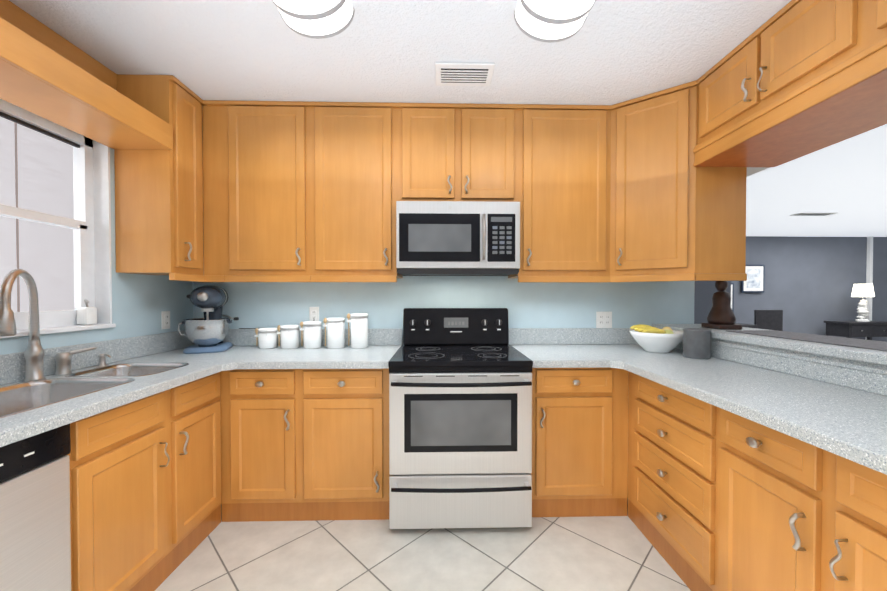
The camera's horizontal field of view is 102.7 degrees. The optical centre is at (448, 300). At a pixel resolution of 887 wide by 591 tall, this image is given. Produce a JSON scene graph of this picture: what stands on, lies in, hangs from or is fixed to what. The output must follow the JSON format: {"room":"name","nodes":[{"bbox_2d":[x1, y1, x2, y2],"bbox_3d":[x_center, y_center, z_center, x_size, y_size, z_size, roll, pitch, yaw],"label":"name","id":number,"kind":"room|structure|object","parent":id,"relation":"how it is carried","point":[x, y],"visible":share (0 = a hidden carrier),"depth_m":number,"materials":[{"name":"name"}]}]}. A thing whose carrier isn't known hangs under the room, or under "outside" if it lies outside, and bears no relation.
{"room":"kitchen","nodes":[
{"label":"kitchen","id":0,"kind":"room"},
{"bbox_2d":[0,148,192,354],"bbox_3d":[-1.867,0.028,0.345,0.150,2.480,4.420,0,1,-1],"label":"wall","id":1,"kind":"structure","parent":0,"point":[141,303],"depth_m":2.04,"materials":[{"name":"blue paint"}]},
{"bbox_2d":[0,0,7,101],"bbox_3d":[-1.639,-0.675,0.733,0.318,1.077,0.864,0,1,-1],"label":"upper cabinet","id":2,"kind":"object","parent":1,"relation":"attached to","point":[3,63],"depth_m":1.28,"materials":[{"name":"brown wood"}]},
{"bbox_2d":[0,99,115,337],"bbox_3d":[-1.884,-0.358,1.525,0.169,1.018,0.788,0,1,-1],"label":"window","id":3,"kind":"structure","parent":1,"relation":"in","point":[89,224],"depth_m":1.86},
{"bbox_2d":[76,299,96,324],"bbox_3d":[-1.863,0.059,1.830,0.070,0.131,0.067,0,1,-1],"label":"soap dispenser","id":4,"kind":"object","parent":3,"relation":"on","point":[87,315],"visible":0.96,"depth_m":1.81,"materials":[{"name":"white ceramic"}]},
{"bbox_2d":[108,68,211,279],"bbox_3d":[-1.670,-0.693,2.075,0.318,1.077,0.270,0,1,-1],"label":"upper cabinet","id":5,"kind":"object","parent":1,"relation":"attached to","point":[163,167],"depth_m":1.94,"materials":[{"name":"brown wood"}]},
{"bbox_2d":[161,311,169,328],"bbox_3d":[-1.832,0.127,2.298,0.008,0.115,0.070,0,1,-1],"label":"electrical outlet","id":6,"kind":"object","parent":1,"relation":"attached to","point":[165,319],"visible":1,"depth_m":2.29,"materials":[{"name":"white plastic"}]},
{"bbox_2d":[9,0,791,126],"bbox_3d":[-0.032,-1.263,0.370,3.820,0.100,4.720,0,1,-1],"label":"ceiling","id":7,"kind":"structure","parent":0,"point":[611,52],"depth_m":1.73,"materials":[{"name":"white paint"}]},
{"bbox_2d":[272,0,354,38],"bbox_3d":[-0.540,-1.158,0.889,0.310,0.120,1.218,0,1,-1],"label":"ceiling light","id":8,"kind":"object","parent":7,"relation":"attached to","point":[318,19],"visible":1,"depth_m":1.42,"materials":[{"name":"white glass"}]},
{"bbox_2d":[435,62,494,85],"bbox_3d":[0.082,-1.225,1.929,0.310,0.015,0.190,0,1,-1],"label":"ceiling vent","id":9,"kind":"object","parent":7,"relation":"in","point":[461,74],"visible":1,"depth_m":1.91,"materials":[{"name":"white metal"}]},
{"bbox_2d":[514,0,595,42],"bbox_3d":[0.445,-1.158,0.912,0.310,0.120,1.218,0,1,-1],"label":"ceiling light","id":10,"kind":"object","parent":7,"relation":"attached to","point":[549,21],"visible":0.98,"depth_m":1.42,"materials":[{"name":"white glass"}]},
{"bbox_2d":[155,498,690,590],"bbox_3d":[-0.032,1.317,0.404,3.820,0.100,4.720,0,1,-1],"label":"floor","id":11,"kind":"structure","parent":0,"point":[607,553],"depth_m":1.72,"materials":[{"name":"tile"}]},
{"bbox_2d":[0,423,70,590],"bbox_3d":[-1.249,0.826,0.864,0.053,0.867,0.600,0,1,-1],"label":"dishwasher","id":12,"kind":"object","parent":11,"relation":"on","point":[35,542],"visible":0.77,"depth_m":1.06,"materials":[{"name":"silver metal"}]},
{"bbox_2d":[0,269,243,590],"bbox_3d":[-1.455,0.572,0.871,0.690,1.377,3.240,0,1,-1],"label":"base cabinet","id":13,"kind":"object","parent":11,"relation":"on","point":[150,456],"depth_m":1.50,"materials":[{"name":"brown wood"}]},
{"bbox_2d":[0,345,400,446],"bbox_3d":[-1.052,0.366,0.917,1.499,0.040,3.317,0,1,-1],"label":"countertop","id":14,"kind":"structure","parent":13,"relation":"on","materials":[{"name":"grey stone"}]},
{"bbox_2d":[0,269,110,381],"bbox_3d":[-1.700,0.105,1.548,0.171,0.465,0.535,0,1,-1],"label":"faucet","id":15,"kind":"object","parent":14,"relation":"on","point":[67,363],"depth_m":1.49,"materials":[{"name":"silver metal"}]},
{"bbox_2d":[0,363,188,417],"bbox_3d":[-1.535,0.439,1.376,0.432,0.202,1.037,0,1,-1],"label":"sink","id":16,"kind":"object","parent":14,"relation":"in","point":[34,393],"depth_m":1.52,"materials":[{"name":"metal"}]},
{"bbox_2d":[177,285,238,353],"bbox_3d":[-1.589,0.111,2.361,0.300,0.431,0.370,0,1,-1],"label":"stand mixer","id":17,"kind":"object","parent":14,"relation":"on","point":[208,333],"visible":1,"depth_m":2.25,"materials":[{"name":"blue metal"}]},
{"bbox_2d":[254,328,277,348],"bbox_3d":[-1.256,0.256,2.435,0.144,0.139,0.129,0,1,-1],"label":"canister","id":18,"kind":"object","parent":14,"relation":"on","point":[266,338],"visible":1,"depth_m":2.39,"materials":[{"name":"ceramic"}]},
{"bbox_2d":[277,325,299,348],"bbox_3d":[-1.105,0.246,2.438,0.144,0.159,0.129,0,1,-1],"label":"canister","id":19,"kind":"object","parent":14,"relation":"on","point":[289,336],"visible":1,"depth_m":2.40,"materials":[{"name":"ceramic"}]},
{"bbox_2d":[300,321,321,348],"bbox_3d":[-0.951,0.233,2.442,0.144,0.184,0.129,0,1,-1],"label":"canister","id":20,"kind":"object","parent":14,"relation":"on","point":[312,330],"visible":1,"depth_m":2.40,"materials":[{"name":"ceramic"}]},
{"bbox_2d":[323,317,344,348],"bbox_3d":[-0.791,0.221,2.445,0.144,0.209,0.129,0,1,-1],"label":"canister","id":21,"kind":"object","parent":14,"relation":"on","point":[335,326],"visible":1,"depth_m":2.40,"materials":[{"name":"ceramic"}]},
{"bbox_2d":[347,313,367,348],"bbox_3d":[-0.631,0.206,2.449,0.144,0.239,0.129,0,1,-1],"label":"canister","id":22,"kind":"object","parent":14,"relation":"on","point":[359,330],"visible":1,"depth_m":2.40,"materials":[{"name":"ceramic"}]},
{"bbox_2d":[388,308,532,528],"bbox_3d":[0.057,0.651,2.177,0.768,1.186,0.732,0,1,-1],"label":"range","id":23,"kind":"object","parent":11,"relation":"on","point":[460,417],"visible":1,"depth_m":1.88,"materials":[{"name":"silver metal"}]},
{"bbox_2d":[232,324,767,521],"bbox_3d":[0.066,0.712,2.238,3.794,1.062,0.737,0,1,-1],"label":"base cabinet","id":24,"kind":"object","parent":11,"relation":"on","point":[310,427],"depth_m":2.00,"materials":[{"name":"brown wood"}]},
{"bbox_2d":[511,344,886,474],"bbox_3d":[1.027,0.366,0.965,1.109,0.040,3.317,0,1,-1],"label":"countertop","id":25,"kind":"structure","parent":24,"relation":"on","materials":[{"name":"grey stone"}]},
{"bbox_2d":[629,324,682,352],"bbox_3d":[1.339,0.242,2.282,0.326,0.171,0.326,0,1,-1],"label":"fruit bowl","id":26,"kind":"object","parent":25,"relation":"on","point":[647,338],"visible":1,"depth_m":2.21,"materials":[{"name":"ceramic"}]},
{"bbox_2d":[683,328,711,358],"bbox_3d":[1.438,0.249,2.060,0.138,0.163,0.138,0,1,-1],"label":"crock","id":27,"kind":"object","parent":25,"relation":"on","point":[696,343],"visible":0.98,"depth_m":2.01,"materials":[{"name":"grey ceramic"}]},
{"bbox_2d":[701,281,741,329],"bbox_3d":[1.725,0.012,2.248,0.140,0.330,0.166,0,1,-1],"label":"figurine","id":28,"kind":"object","parent":24,"relation":"on","point":[721,316],"visible":0.92,"depth_m":2.21,"materials":[{"name":"brown wood"}]},
{"bbox_2d":[624,333,886,590],"bbox_3d":[1.476,0.729,0.941,1.034,1.062,3.240,0,1,-1],"label":"base cabinet","id":29,"kind":"object","parent":11,"relation":"on","point":[738,461],"depth_m":1.29,"materials":[{"name":"brown wood"}]},
{"bbox_2d":[726,330,886,350],"bbox_3d":[1.769,0.182,1.671,0.300,0.005,0.800,0,1,-1],"label":"countertop","id":30,"kind":"structure","parent":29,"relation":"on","point":[859,343],"depth_m":1.67,"materials":[{"name":"grey stone"}]},
{"bbox_2d":[193,127,694,407],"bbox_3d":[-0.085,-0.003,2.671,3.820,2.480,0.150,0,1,-1],"label":"wall","id":31,"kind":"structure","parent":0,"point":[382,305],"depth_m":2.60,"materials":[{"name":"blue paint"}]},
{"bbox_2d":[220,101,311,279],"bbox_3d":[-1.135,-0.697,2.381,0.526,1.077,0.358,0,1,-1],"label":"upper cabinet","id":32,"kind":"object","parent":31,"relation":"attached to","point":[266,146],"depth_m":2.21,"materials":[{"name":"brown wood"}]},
{"bbox_2d":[309,307,318,320],"bbox_3d":[-0.978,0.103,2.572,0.070,0.115,0.008,0,1,-1],"label":"electrical outlet","id":33,"kind":"object","parent":31,"relation":"attached to","point":[313,313],"visible":0.9,"depth_m":2.57,"materials":[{"name":"white plastic"}]},
{"bbox_2d":[312,102,402,279],"bbox_3d":[-0.603,-0.697,2.394,0.538,1.077,0.358,0,1,-1],"label":"upper cabinet","id":34,"kind":"object","parent":31,"relation":"attached to","point":[356,145],"depth_m":2.22,"materials":[{"name":"brown wood"}]},
{"bbox_2d":[0,324,886,395],"bbox_3d":[0.097,0.270,0.942,3.797,0.150,3.317,0,1,-1],"label":"backsplash","id":35,"kind":"structure","parent":31,"relation":"attached to","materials":[{"name":"grey stone"}]},
{"bbox_2d":[400,103,519,201],"bbox_3d":[0.050,-0.924,2.406,0.770,0.624,0.358,0,1,-1],"label":"upper cabinet","id":36,"kind":"object","parent":31,"relation":"attached to","point":[449,151],"depth_m":2.23,"materials":[{"name":"brown wood"}]},
{"bbox_2d":[396,201,519,275],"bbox_3d":[0.052,-0.384,2.350,0.754,0.441,0.480,0,1,-1],"label":"microwave","id":37,"kind":"object","parent":36,"relation":"attached to","point":[457,238],"visible":1,"depth_m":2.15,"materials":[{"name":"silver metal"}]},
{"bbox_2d":[508,104,611,279],"bbox_3d":[0.733,-0.698,2.425,0.595,1.077,0.358,0,1,-1],"label":"upper cabinet","id":38,"kind":"object","parent":31,"relation":"attached to","point":[566,150],"depth_m":2.25,"materials":[{"name":"brown wood"}]},
{"bbox_2d":[596,312,611,327],"bbox_3d":[1.147,0.143,2.622,0.118,0.122,0.008,0,1,-1],"label":"electrical outlet","id":39,"kind":"object","parent":31,"relation":"attached to","point":[603,319],"visible":1,"depth_m":2.62,"materials":[{"name":"white plastic"}]},
{"bbox_2d":[612,81,751,279],"bbox_3d":[1.356,-0.696,2.312,0.647,1.077,0.612,0,1,-1],"label":"upper cabinet","id":40,"kind":"object","parent":31,"relation":"attached to","point":[648,188],"depth_m":2.06,"materials":[{"name":"brown wood"}]},
{"bbox_2d":[735,323,757,327],"bbox_3d":[4.807,0.735,6.550,1.200,0.898,0.700,0,1,-1],"label":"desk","id":41,"kind":"object","parent":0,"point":[749,325],"visible":0.08,"depth_m":6.21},
{"bbox_2d":[746,167,770,176],"bbox_3d":[1.737,0.027,0.428,0.280,2.480,4.420,0,1,-1],"label":"wall","id":42,"kind":"structure","parent":0,"point":[752,170],"depth_m":2.06,"materials":[{"name":"white paint"}]},
{"bbox_2d":[692,0,886,147],"bbox_3d":[1.545,-1.045,1.604,0.302,0.361,0.801,0,1,-1],"label":"upper cabinet","id":43,"kind":"object","parent":42,"relation":"attached to","point":[798,66],"depth_m":1.48,"materials":[{"name":"brown wood"}]},
{"bbox_2d":[852,0,886,55],"bbox_3d":[1.564,-1.034,0.804,0.302,0.361,0.800,0,1,-1],"label":"upper cabinet","id":44,"kind":"object","parent":42,"relation":"attached to","point":[869,37],"depth_m":1.19,"materials":[{"name":"brown wood"}]},
{"bbox_2d":[754,310,782,330],"bbox_3d":[5.766,0.680,6.172,0.500,1.018,0.500,0,1,-1],"label":"chair","id":45,"kind":"object","parent":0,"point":[769,319],"visible":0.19,"depth_m":6.38,"materials":[{"name":"black"}]},
{"bbox_2d":[694,124,886,341],"bbox_3d":[5.786,-0.003,2.687,7.920,2.680,9.350,0,1,-1],"label":"wall","id":46,"kind":"structure","parent":0,"point":[815,268],"depth_m":6.66,"materials":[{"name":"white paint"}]},
{"bbox_2d":[731,283,733,312],"bbox_3d":[5.343,-0.022,7.158,0.800,0.660,0.030,0,1,-1],"label":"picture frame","id":47,"kind":"object","parent":46,"relation":"attached to","point":[732,296],"visible":0.21,"depth_m":7.16,"materials":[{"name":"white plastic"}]},
{"bbox_2d":[741,265,764,291],"bbox_3d":[6.143,-0.442,7.171,0.460,0.560,0.030,0,1,-1],"label":"picture frame","id":48,"kind":"object","parent":46,"relation":"attached to","point":[754,282],"visible":0.75,"depth_m":7.16,"materials":[{"name":"white paper"}]},
{"bbox_2d":[790,212,836,215],"bbox_3d":[5.362,-1.269,5.221,0.550,0.013,0.170,0,1,-1],"label":"air vent","id":49,"kind":"object","parent":46,"relation":"in","point":[810,214],"visible":1,"depth_m":5.21,"materials":[{"name":"white metal"}]},
{"bbox_2d":[865,236,872,339],"bbox_3d":[8.582,-0.062,7.247,0.060,2.479,0.059,0,1,-1],"label":"wall strip","id":50,"kind":"object","parent":46,"relation":"attached to","point":[869,274],"visible":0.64,"depth_m":7.22,"materials":[{"name":"white paint"}]},
{"bbox_2d":[824,321,886,339],"bbox_3d":[7.926,0.791,6.848,0.950,0.778,0.450,0,1,-1],"label":"console","id":51,"kind":"object","parent":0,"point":[851,329],"visible":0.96,"depth_m":6.65,"materials":[{"name":"black wood"}]},
{"bbox_2d":[851,284,874,321],"bbox_3d":[7.981,0.042,6.845,0.300,0.720,0.300,0,1,-1],"label":"lamp","id":52,"kind":"object","parent":51,"relation":"on","point":[862,290],"visible":1,"depth_m":6.79,"materials":[{"name":"white metal"}]},
{"label":"outside","id":53,"kind":"structure","parent":0,"visible":0},
{"bbox_2d":[0,117,73,311],"bbox_3d":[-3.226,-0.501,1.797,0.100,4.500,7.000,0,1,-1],"label":"window pane","id":54,"kind":"structure","parent":53,"point":[36,170],"depth_m":2.76,"materials":[{"name":"glass"}]}
]}

